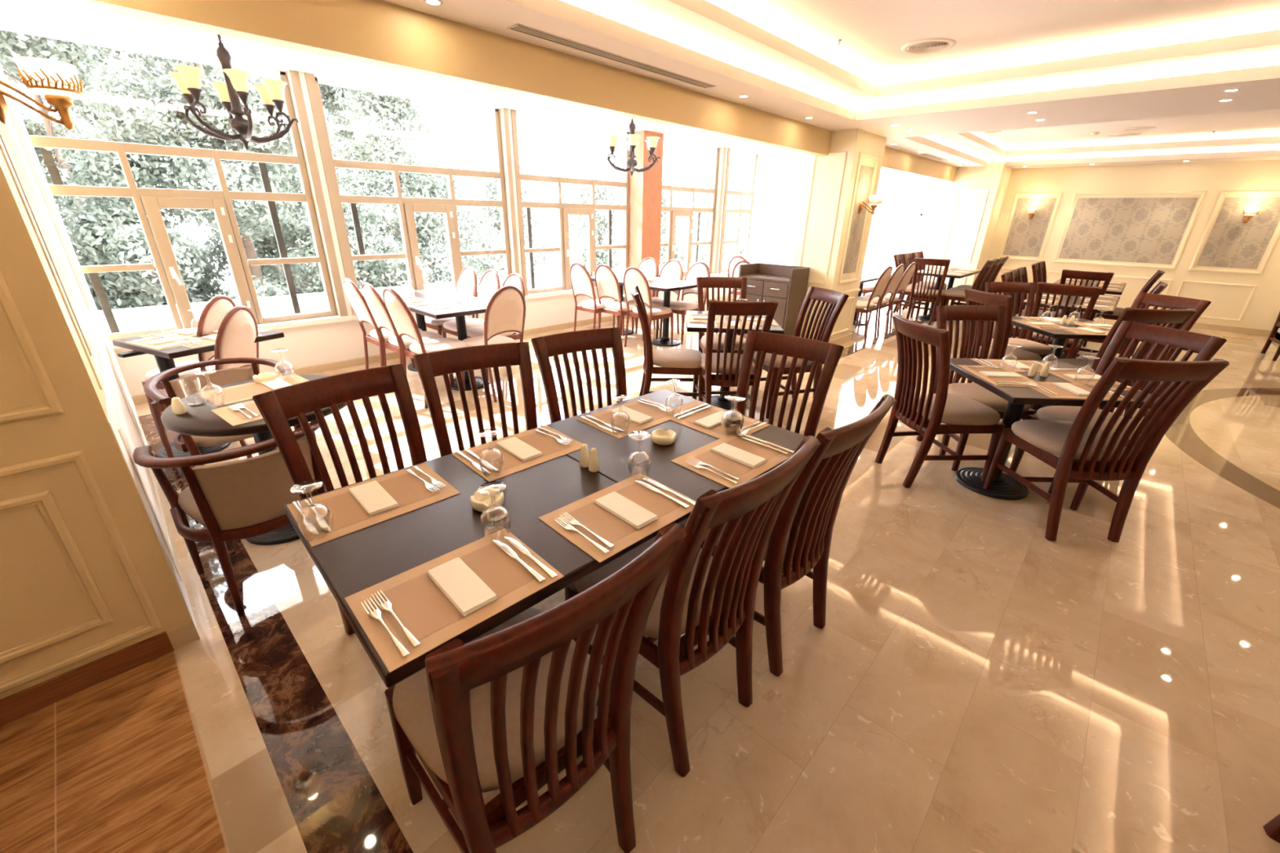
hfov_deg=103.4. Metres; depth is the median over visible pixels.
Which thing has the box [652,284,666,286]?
napkin
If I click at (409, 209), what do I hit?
door
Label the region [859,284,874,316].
chair
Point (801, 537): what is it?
dining chair
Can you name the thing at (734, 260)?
chair
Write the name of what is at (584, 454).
shaker
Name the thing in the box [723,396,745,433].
wine glass
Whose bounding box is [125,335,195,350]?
placemat
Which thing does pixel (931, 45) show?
ceiling vent
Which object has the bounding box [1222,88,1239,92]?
recessed light
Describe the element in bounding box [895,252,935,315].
dining chair
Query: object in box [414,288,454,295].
placemat
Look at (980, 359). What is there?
knife
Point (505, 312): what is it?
chair
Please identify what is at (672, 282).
placemat
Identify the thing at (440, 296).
placemat
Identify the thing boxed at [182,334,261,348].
placemat
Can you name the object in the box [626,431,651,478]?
wine glass
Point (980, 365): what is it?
fork
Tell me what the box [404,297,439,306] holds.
placemat
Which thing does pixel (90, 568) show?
wall
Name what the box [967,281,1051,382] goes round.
dining chair
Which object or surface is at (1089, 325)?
napkin
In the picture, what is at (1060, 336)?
dining table
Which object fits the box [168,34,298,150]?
chandelier
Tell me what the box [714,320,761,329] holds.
placemat
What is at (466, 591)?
napkin
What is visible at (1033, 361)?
fork
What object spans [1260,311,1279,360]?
dining chair
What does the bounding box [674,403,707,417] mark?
knife
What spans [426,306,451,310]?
napkin
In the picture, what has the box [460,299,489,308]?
placemat
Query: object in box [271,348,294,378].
wine glass
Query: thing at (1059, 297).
placemat
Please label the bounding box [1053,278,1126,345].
dining table
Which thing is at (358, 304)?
chair
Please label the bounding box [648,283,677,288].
placemat
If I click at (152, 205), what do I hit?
door
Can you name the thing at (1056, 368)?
knife
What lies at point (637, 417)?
napkin
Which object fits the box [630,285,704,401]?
dining chair
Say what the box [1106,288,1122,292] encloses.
placemat
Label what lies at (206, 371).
wine glass
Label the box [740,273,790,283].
countertop
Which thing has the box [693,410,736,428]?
napkin
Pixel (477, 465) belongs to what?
knife
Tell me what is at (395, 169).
window
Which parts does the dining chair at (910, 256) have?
post, post, rail, seat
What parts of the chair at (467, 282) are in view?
seat frame, leg, seat, frame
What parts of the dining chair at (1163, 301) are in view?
seat, post, rail, post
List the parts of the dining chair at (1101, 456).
leg, leg, seat, seat frame, post, rail, rail, post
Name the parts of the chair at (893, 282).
leg, seat, seat frame, frame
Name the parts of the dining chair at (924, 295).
post, leg, rail, seat frame, seat, rail, post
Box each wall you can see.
[0,64,199,699]
[49,0,956,182]
[97,247,876,333]
[746,151,808,266]
[905,160,1279,330]
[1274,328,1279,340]
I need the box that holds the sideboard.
[738,262,809,338]
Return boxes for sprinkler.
[835,39,841,48]
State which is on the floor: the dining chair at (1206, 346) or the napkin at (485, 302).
the dining chair at (1206, 346)
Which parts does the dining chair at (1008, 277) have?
post, rail, post, seat frame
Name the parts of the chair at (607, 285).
frame, arch rail, seat frame, seat, leg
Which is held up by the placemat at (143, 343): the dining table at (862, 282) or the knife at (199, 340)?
the knife at (199, 340)
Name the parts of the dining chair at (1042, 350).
post, rail, seat, post, seat frame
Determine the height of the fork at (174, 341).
0.008 m
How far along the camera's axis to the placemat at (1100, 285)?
6.88 m
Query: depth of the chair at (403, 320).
4.16 m
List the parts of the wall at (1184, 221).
wallpaper panel, wallpaper panel, wallpaper panel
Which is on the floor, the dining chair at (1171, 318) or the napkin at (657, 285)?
the dining chair at (1171, 318)
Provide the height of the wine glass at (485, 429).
0.150 m
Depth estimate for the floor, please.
1.77 m
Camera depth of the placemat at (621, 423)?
2.13 m
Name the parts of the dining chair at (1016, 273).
rail, post, seat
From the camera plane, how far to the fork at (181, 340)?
3.13 m
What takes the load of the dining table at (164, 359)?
on the floor
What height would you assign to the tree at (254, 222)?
9.578 m
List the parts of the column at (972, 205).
moulding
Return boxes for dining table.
[111,328,284,457]
[284,388,806,688]
[380,288,489,391]
[591,273,697,346]
[685,311,784,411]
[853,271,892,325]
[916,267,980,320]
[950,357,1158,500]
[1011,316,1127,413]
[1023,293,1119,360]
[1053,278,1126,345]
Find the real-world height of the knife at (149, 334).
0.005 m
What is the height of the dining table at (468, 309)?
0.750 m
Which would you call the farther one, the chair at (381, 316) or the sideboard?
the sideboard
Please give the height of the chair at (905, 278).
0.985 m
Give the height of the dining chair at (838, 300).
1.007 m
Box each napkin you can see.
[146,336,189,345]
[171,328,196,335]
[201,334,216,341]
[260,377,292,390]
[348,480,399,515]
[404,299,426,303]
[425,289,445,293]
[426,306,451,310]
[426,557,497,616]
[473,301,488,305]
[496,436,542,461]
[594,491,657,529]
[609,405,653,423]
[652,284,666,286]
[676,280,690,283]
[693,315,715,319]
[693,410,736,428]
[710,443,766,468]
[730,320,740,327]
[746,317,764,321]
[978,371,1022,377]
[1000,360,1030,369]
[1026,321,1057,325]
[1040,316,1061,321]
[1052,382,1089,395]
[1062,373,1101,380]
[1077,327,1105,333]
[1083,323,1112,327]
[1084,303,1108,307]
[1088,298,1111,302]
[1098,295,1113,297]
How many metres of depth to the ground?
32.57 m
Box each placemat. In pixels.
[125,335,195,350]
[138,327,197,338]
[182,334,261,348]
[198,373,309,406]
[206,328,269,335]
[210,400,262,426]
[286,462,460,546]
[344,528,564,672]
[379,292,413,298]
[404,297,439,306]
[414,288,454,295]
[414,304,464,314]
[436,293,480,301]
[451,425,582,481]
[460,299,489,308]
[538,472,696,562]
[576,397,679,439]
[645,277,672,281]
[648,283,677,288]
[664,400,770,441]
[665,280,697,284]
[670,434,792,488]
[688,313,719,323]
[705,311,747,318]
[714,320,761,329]
[739,316,777,325]
[861,275,879,279]
[956,364,1038,386]
[969,358,1054,373]
[1011,319,1066,329]
[1019,316,1069,323]
[1024,298,1059,304]
[1028,381,1134,400]
[1035,294,1064,299]
[1049,368,1140,391]
[1054,280,1079,284]
[1061,327,1109,335]
[1073,322,1111,329]
[1078,302,1114,310]
[1084,297,1116,305]
[1087,295,1118,300]
[1098,284,1124,288]
[1099,281,1124,285]
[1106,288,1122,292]
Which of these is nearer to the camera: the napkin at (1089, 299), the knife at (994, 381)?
the knife at (994, 381)
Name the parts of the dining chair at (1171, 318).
leg, seat, post, rail, post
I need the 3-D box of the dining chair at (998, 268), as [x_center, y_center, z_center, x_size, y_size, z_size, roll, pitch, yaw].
[5.862,-2.430,8.756,0.635,1.007,0.510,21,30,39]
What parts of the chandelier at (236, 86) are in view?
lamp shade, lamp shade, arm, arm, chain, lamp shade, arm, lamp shade, arm, lamp shade, arm, lamp shade, arm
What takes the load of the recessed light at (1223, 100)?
in the ceiling at (1104, 67)
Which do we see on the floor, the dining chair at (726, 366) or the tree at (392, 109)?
the dining chair at (726, 366)
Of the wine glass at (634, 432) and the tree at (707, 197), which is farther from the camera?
the tree at (707, 197)
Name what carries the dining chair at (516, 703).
on the floor
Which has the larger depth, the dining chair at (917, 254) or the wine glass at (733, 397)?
the dining chair at (917, 254)
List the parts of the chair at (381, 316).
frame, arch rail, seat frame, seat, leg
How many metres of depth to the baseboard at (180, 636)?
1.91 m
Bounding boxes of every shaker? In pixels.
[171,396,187,414]
[579,444,589,467]
[588,448,599,471]
[1027,361,1037,377]
[1040,362,1049,377]
[1059,315,1066,325]
[1067,315,1075,325]
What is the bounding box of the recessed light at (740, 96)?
[738,95,748,97]
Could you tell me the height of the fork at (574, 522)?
0.008 m
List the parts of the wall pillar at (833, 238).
skirting, wallpaper panel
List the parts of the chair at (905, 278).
leg, leg, seat, seat frame, frame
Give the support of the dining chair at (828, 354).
on the floor
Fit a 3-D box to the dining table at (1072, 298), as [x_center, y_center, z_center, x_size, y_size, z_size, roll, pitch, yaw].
[4.898,-1.097,5.868,0.760,0.750,1.500,21,30,39]
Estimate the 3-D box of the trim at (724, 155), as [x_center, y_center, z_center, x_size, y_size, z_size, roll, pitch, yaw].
[1.427,-3.867,9.206,0.180,2.110,0.230,21,30,39]
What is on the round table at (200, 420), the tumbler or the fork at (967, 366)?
the tumbler
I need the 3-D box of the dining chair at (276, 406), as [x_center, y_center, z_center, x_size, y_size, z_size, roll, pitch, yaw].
[-0.866,0.352,1.828,0.635,1.007,0.510,17,28,34]
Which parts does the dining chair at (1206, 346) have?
leg, leg, seat frame, seat, post, rail, post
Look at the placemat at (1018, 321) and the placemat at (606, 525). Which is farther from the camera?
the placemat at (1018, 321)
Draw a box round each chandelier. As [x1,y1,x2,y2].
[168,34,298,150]
[604,118,660,176]
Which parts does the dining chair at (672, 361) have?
rail, post, post, seat frame, seat, leg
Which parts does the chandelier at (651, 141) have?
lamp shade, arm, arm, lamp shade, arm, lamp shade, arm, arm, lamp shade, lamp shade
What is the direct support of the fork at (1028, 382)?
on the placemat at (1064, 393)
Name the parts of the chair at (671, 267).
leg, leg, seat, frame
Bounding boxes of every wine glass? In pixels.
[157,314,178,338]
[195,369,225,407]
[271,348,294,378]
[290,479,333,541]
[477,480,511,540]
[478,428,504,476]
[610,395,630,434]
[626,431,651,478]
[664,379,683,415]
[721,394,742,433]
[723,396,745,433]
[724,394,745,433]
[1000,343,1021,370]
[1040,344,1062,372]
[1074,355,1100,384]
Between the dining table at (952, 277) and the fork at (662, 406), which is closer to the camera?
the fork at (662, 406)
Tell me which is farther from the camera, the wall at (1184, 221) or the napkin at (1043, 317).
the wall at (1184, 221)
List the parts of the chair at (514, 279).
leg, seat, seat frame, frame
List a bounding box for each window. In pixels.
[0,21,337,340]
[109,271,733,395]
[314,76,511,290]
[515,111,629,293]
[660,137,719,271]
[721,150,757,272]
[872,178,930,252]
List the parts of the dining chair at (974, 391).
post, leg, rail, seat frame, seat, post, leg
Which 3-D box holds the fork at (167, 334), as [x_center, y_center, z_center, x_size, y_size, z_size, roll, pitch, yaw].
[-3.128,-0.572,3.240,0.023,0.008,0.205,10,25,21]
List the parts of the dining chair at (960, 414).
post, rail, rail, post, leg, seat frame, seat, leg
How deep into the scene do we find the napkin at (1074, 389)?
2.59 m
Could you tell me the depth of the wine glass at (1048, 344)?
2.89 m
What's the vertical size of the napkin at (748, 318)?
0.009 m
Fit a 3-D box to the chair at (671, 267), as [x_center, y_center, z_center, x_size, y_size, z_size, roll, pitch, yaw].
[0.275,-1.756,6.909,0.427,0.985,0.579,21,30,39]
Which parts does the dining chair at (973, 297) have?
post, rail, post, seat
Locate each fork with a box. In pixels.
[131,333,171,341]
[136,333,175,341]
[173,341,197,346]
[178,339,199,345]
[229,404,253,418]
[235,403,259,416]
[360,597,409,657]
[371,590,420,647]
[405,469,439,492]
[412,465,445,488]
[535,429,569,444]
[539,426,573,442]
[555,516,609,553]
[560,511,613,547]
[636,400,673,412]
[639,398,675,409]
[685,459,737,483]
[688,456,739,479]
[728,421,759,435]
[737,422,766,435]
[964,364,1000,367]
[967,366,1003,368]
[1024,381,1054,395]
[1028,381,1059,395]
[1033,360,1060,369]
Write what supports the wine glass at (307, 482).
on the placemat at (411, 493)
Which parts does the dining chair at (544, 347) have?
post, rail, post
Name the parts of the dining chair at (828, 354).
post, rail, post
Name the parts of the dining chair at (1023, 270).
post, rail, seat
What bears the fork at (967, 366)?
on the placemat at (975, 371)
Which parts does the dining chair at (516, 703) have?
leg, post, seat, seat frame, rail, rail, post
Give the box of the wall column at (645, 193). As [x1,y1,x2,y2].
[628,130,663,315]
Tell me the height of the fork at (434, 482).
0.008 m
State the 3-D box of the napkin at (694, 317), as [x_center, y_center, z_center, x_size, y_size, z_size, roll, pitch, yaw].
[0.539,-0.905,4.213,0.190,0.009,0.081,3,23,4]
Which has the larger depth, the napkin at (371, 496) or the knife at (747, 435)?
the knife at (747, 435)
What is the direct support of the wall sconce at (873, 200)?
attached to the wall pillar at (833, 238)
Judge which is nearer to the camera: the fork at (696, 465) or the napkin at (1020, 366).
the fork at (696, 465)
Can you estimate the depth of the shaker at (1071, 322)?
4.25 m
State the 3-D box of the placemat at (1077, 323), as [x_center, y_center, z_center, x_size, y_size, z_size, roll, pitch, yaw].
[3.845,-0.841,4.239,0.270,0.002,0.400,2,23,3]
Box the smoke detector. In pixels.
[1090,132,1099,135]
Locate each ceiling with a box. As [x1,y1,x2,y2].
[0,0,795,156]
[380,0,1279,168]
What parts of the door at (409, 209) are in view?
handle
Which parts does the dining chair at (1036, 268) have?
post, rail, post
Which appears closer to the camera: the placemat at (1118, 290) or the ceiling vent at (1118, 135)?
the placemat at (1118, 290)
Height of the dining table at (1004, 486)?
0.750 m
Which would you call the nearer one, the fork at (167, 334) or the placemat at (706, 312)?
the fork at (167, 334)
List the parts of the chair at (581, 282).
frame, arch rail, seat frame, seat, leg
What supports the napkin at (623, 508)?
on the placemat at (606, 525)
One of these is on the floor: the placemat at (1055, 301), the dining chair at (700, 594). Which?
the dining chair at (700, 594)
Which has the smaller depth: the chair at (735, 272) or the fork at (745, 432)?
the fork at (745, 432)
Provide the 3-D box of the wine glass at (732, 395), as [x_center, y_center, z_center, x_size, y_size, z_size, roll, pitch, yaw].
[0.370,-0.043,1.975,0.079,0.150,0.079,21,30,39]
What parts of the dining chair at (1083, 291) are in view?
post, seat frame, seat, rail, rail, leg, post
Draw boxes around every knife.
[142,334,161,339]
[149,333,168,338]
[158,339,200,347]
[160,340,202,348]
[292,500,319,534]
[304,497,332,531]
[455,450,490,473]
[464,448,499,471]
[492,539,545,582]
[503,537,557,578]
[579,416,617,432]
[586,414,623,431]
[635,480,689,508]
[642,478,695,506]
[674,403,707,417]
[678,405,711,419]
[737,435,789,454]
[744,434,794,453]
[974,358,997,368]
[980,359,1004,369]
[994,381,1037,383]
[995,382,1039,385]
[1049,368,1087,371]
[1056,368,1084,369]
[1074,321,1099,323]
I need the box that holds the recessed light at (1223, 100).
[1217,99,1233,102]
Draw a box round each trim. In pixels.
[285,70,355,316]
[498,107,528,295]
[710,147,731,274]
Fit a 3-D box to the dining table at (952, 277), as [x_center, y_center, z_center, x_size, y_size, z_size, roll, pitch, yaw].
[5.197,-2.280,8.688,0.720,0.750,1.500,21,30,39]
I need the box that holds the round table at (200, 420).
[160,374,346,545]
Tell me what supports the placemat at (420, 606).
on the dining table at (349, 564)
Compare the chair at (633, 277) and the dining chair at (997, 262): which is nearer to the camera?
the chair at (633, 277)
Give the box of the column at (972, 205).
[921,163,1012,302]
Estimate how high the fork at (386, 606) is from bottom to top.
0.008 m
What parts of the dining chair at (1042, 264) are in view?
rail, post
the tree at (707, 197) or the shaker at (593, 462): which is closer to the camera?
the shaker at (593, 462)
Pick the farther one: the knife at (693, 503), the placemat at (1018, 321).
the placemat at (1018, 321)
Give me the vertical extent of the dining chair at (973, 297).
1.007 m
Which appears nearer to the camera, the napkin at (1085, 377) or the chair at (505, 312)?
the napkin at (1085, 377)
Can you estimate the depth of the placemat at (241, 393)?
2.34 m
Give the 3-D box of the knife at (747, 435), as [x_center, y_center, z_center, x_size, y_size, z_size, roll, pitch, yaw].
[0.486,0.061,1.920,0.019,0.005,0.222,-20,31,-40]
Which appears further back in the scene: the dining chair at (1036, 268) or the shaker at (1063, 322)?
the dining chair at (1036, 268)
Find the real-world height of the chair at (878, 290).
0.985 m
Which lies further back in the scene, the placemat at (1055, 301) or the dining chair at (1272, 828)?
the placemat at (1055, 301)
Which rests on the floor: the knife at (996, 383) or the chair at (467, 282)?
the chair at (467, 282)
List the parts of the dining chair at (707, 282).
post, leg, rail, seat frame, seat, post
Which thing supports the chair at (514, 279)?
on the floor
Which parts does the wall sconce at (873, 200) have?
wall plate, stem, lamp shade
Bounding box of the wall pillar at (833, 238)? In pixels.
[793,128,886,345]
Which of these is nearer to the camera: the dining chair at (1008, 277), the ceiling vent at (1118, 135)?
the dining chair at (1008, 277)
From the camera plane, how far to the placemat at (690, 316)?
4.19 m
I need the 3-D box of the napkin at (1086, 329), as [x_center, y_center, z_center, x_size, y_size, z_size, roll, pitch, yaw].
[3.603,-0.767,4.035,0.081,0.009,0.190,2,23,3]
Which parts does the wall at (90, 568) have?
wallpaper panel, moulding, painted panel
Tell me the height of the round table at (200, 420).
0.750 m
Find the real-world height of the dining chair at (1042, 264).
1.007 m
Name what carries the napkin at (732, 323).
on the placemat at (725, 323)
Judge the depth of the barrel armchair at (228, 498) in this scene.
1.97 m
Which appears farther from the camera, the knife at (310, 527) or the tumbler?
the tumbler
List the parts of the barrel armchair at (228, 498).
post, seat, post, arm rail, rail, post, post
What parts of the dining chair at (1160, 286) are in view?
leg, seat frame, post, post, rail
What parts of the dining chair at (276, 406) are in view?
post, rail, post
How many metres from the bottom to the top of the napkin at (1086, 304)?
0.009 m
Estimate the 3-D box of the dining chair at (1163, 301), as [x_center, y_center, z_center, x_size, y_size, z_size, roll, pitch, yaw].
[4.167,-0.596,4.322,0.635,1.007,0.510,-5,24,-14]
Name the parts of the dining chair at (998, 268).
seat, post, rail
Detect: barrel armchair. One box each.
[132,419,326,617]
[142,357,294,466]
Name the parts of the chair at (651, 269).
leg, leg, frame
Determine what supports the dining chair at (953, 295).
on the floor
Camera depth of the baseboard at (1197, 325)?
7.96 m
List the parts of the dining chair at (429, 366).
post, rail, post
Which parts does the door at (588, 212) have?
handle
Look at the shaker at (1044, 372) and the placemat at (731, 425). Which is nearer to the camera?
the placemat at (731, 425)
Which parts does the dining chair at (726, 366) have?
leg, post, seat frame, seat, rail, rail, post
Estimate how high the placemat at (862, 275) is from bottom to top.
0.002 m
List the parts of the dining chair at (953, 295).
leg, seat frame, seat, post, rail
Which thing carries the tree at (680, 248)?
on the ground
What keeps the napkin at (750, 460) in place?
on the placemat at (704, 454)
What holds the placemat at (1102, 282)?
on the dining table at (1083, 283)
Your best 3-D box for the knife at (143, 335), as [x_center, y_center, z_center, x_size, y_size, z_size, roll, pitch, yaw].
[-3.136,-0.576,3.256,0.222,0.005,0.020,11,25,23]
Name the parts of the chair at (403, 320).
frame, arch rail, seat frame, seat, leg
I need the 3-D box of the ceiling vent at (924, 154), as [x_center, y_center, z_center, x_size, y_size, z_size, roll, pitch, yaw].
[4.518,-4.126,7.748,0.100,0.004,1.100,21,30,39]
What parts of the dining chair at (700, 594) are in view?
leg, seat frame, seat, post, rail, rail, post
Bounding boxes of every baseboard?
[0,631,174,726]
[131,294,737,404]
[165,620,199,649]
[928,301,1271,336]
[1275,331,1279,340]
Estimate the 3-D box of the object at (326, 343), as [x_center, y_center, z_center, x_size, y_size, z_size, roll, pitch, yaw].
[-1.187,-1.664,7.199,0.280,0.530,9.800,21,30,39]
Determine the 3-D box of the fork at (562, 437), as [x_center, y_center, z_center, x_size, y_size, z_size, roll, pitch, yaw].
[-0.325,0.029,1.950,0.205,0.008,0.023,21,30,39]
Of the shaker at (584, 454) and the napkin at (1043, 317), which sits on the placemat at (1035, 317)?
the napkin at (1043, 317)
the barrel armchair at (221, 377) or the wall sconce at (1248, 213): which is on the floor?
the barrel armchair at (221, 377)
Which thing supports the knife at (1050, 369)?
on the placemat at (1060, 374)
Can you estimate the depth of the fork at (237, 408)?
2.10 m
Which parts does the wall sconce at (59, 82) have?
wall plate, arm, arm, lamp shade, stem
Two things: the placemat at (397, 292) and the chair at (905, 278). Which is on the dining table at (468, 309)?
the placemat at (397, 292)
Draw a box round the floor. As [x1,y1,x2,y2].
[0,292,1279,852]
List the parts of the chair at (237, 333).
seat frame, leg, seat, frame, arch rail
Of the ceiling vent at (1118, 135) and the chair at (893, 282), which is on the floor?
the chair at (893, 282)
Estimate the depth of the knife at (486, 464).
1.72 m
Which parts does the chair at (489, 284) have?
leg, seat frame, seat, frame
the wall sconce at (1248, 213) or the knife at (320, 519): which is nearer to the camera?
the knife at (320, 519)
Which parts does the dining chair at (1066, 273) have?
post, seat, rail, leg, post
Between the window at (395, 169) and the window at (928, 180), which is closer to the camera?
the window at (395, 169)
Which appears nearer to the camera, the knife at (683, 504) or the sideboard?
the knife at (683, 504)
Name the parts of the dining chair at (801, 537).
seat frame, seat, post, rail, rail, post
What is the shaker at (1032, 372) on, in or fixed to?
on the dining table at (1004, 486)
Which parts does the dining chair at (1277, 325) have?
leg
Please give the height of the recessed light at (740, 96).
0.008 m
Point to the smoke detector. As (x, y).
(1091, 133)
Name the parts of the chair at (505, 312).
leg, seat, frame, arch rail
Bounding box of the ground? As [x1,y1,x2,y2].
[192,232,912,296]
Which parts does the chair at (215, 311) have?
leg, seat frame, seat, frame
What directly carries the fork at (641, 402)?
on the placemat at (621, 423)
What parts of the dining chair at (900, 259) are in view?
post, rail, post, seat frame, seat, leg, leg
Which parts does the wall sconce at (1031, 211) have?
lamp shade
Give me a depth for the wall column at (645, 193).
7.54 m
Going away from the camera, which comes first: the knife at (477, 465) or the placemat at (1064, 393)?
the knife at (477, 465)
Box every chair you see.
[141,294,235,439]
[150,305,259,457]
[252,363,426,635]
[342,277,422,368]
[361,281,452,384]
[382,286,475,408]
[384,522,686,852]
[413,342,537,457]
[424,266,477,335]
[441,269,500,337]
[460,285,525,402]
[466,272,524,381]
[531,327,626,423]
[564,435,820,777]
[569,262,619,331]
[595,264,643,341]
[613,257,658,333]
[623,266,673,346]
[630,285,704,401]
[635,259,683,338]
[659,261,710,344]
[678,394,896,676]
[692,300,778,417]
[696,276,747,395]
[727,255,746,301]
[732,260,751,302]
[733,330,844,564]
[746,286,848,418]
[854,263,904,336]
[855,266,892,342]
[857,262,915,332]
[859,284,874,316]
[875,314,1004,488]
[885,253,929,319]
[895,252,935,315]
[905,251,946,308]
[906,257,951,324]
[915,305,1035,471]
[932,258,996,321]
[946,257,1003,305]
[951,288,1041,407]
[952,256,1008,305]
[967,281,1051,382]
[982,356,1229,542]
[1000,271,1041,360]
[1007,320,1226,510]
[1008,269,1054,337]
[1009,266,1060,337]
[1026,281,1102,359]
[1031,262,1053,311]
[1031,307,1197,418]
[1037,261,1046,282]
[1053,269,1114,352]
[1061,281,1168,359]
[1078,292,1211,417]
[1096,270,1164,319]
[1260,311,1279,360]
[1262,813,1279,843]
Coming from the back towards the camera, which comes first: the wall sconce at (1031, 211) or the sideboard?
the wall sconce at (1031, 211)
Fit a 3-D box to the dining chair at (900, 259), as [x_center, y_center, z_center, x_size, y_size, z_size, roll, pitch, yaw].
[4.580,-2.388,8.594,0.635,1.007,0.510,21,30,39]
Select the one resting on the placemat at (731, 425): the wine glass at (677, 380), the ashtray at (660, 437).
the wine glass at (677, 380)
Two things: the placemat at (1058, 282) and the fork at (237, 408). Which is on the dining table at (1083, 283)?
the placemat at (1058, 282)
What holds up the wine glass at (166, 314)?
on the placemat at (143, 343)
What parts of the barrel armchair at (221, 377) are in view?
post, rail, post, arm rail, seat, post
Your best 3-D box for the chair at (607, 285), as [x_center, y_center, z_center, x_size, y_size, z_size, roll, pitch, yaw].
[-0.264,-1.566,6.432,0.427,0.985,0.579,21,30,39]
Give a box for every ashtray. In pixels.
[252,372,276,383]
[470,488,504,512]
[651,428,676,445]
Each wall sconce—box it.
[0,56,84,130]
[857,195,883,214]
[1026,206,1037,219]
[1243,208,1260,223]
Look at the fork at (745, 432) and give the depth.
2.02 m
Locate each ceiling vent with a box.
[506,23,715,88]
[900,38,955,53]
[920,153,947,160]
[972,130,1001,134]
[1107,132,1141,137]
[1120,126,1156,131]
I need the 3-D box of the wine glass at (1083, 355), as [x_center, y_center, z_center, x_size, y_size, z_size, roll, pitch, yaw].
[2.371,-0.298,2.683,0.079,0.150,0.079,21,30,39]
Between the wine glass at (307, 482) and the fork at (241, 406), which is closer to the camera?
the wine glass at (307, 482)
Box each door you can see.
[140,196,257,328]
[403,203,460,291]
[562,208,594,289]
[669,210,693,276]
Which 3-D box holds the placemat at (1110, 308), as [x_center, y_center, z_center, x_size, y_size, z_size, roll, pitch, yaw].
[4.729,-1.245,5.239,0.270,0.002,0.400,21,30,39]
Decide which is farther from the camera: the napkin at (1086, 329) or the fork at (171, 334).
the napkin at (1086, 329)
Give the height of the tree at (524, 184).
4.978 m
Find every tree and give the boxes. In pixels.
[0,30,206,311]
[0,30,229,306]
[40,44,400,308]
[241,74,421,281]
[294,85,505,293]
[458,149,562,278]
[548,158,623,269]
[613,167,702,266]
[684,173,746,262]
[723,184,750,257]
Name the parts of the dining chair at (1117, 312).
seat frame, seat, post, post, rail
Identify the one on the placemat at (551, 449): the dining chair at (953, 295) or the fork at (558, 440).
the fork at (558, 440)
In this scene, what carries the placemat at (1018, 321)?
on the dining table at (1060, 336)
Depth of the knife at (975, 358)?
3.07 m
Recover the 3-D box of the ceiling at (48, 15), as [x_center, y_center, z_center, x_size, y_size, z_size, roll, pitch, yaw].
[0.870,-3.912,6.504,3.090,0.050,12.900,21,30,39]
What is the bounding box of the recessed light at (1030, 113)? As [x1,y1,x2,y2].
[1026,111,1038,114]
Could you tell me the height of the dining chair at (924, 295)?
1.007 m
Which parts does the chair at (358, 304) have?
frame, arch rail, seat frame, seat, leg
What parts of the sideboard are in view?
door, drawer, door, drawer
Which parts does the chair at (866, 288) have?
seat frame, seat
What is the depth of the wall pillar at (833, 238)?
5.95 m
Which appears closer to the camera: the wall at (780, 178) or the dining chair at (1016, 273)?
the dining chair at (1016, 273)
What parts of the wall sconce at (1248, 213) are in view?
stem, lamp shade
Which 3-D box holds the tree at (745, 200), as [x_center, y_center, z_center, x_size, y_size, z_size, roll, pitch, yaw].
[5.891,-9.646,25.379,4.214,4.978,3.012,11,25,21]
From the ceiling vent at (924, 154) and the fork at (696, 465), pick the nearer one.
the fork at (696, 465)
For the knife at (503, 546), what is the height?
0.005 m
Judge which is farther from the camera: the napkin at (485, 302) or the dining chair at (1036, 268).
the dining chair at (1036, 268)
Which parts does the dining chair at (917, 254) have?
post, rail, seat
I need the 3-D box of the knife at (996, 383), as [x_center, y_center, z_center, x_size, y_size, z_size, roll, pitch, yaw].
[2.000,-0.222,2.667,0.222,0.005,0.020,2,23,3]
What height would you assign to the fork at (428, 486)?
0.008 m
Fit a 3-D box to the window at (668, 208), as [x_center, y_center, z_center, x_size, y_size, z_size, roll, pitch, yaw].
[0.691,-3.620,8.557,0.120,2.090,1.790,21,30,39]
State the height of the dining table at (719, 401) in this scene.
0.750 m
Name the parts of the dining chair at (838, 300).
leg, seat, seat frame, post, rail, post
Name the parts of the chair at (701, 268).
leg, leg, seat, seat frame, arch rail, frame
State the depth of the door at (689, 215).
8.67 m
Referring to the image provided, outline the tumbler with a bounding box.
[178,377,205,407]
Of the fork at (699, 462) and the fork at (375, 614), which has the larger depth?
the fork at (699, 462)
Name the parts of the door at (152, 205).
handle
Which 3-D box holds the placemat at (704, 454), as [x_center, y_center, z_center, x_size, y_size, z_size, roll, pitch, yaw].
[0.345,0.108,1.816,0.400,0.002,0.270,-20,31,-40]
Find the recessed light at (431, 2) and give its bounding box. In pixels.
[422,0,443,6]
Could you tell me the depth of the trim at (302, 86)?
4.70 m
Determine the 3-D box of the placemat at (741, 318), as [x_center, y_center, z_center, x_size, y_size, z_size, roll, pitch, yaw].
[0.978,-0.879,4.189,0.270,0.002,0.400,3,23,4]
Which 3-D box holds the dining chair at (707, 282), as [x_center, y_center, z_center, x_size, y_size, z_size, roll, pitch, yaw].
[0.798,-0.869,4.806,0.510,1.007,0.635,0,23,-3]
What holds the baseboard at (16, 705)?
attached to the wall at (90, 568)
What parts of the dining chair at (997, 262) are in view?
seat, post, rail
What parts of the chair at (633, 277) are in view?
frame, seat frame, seat, leg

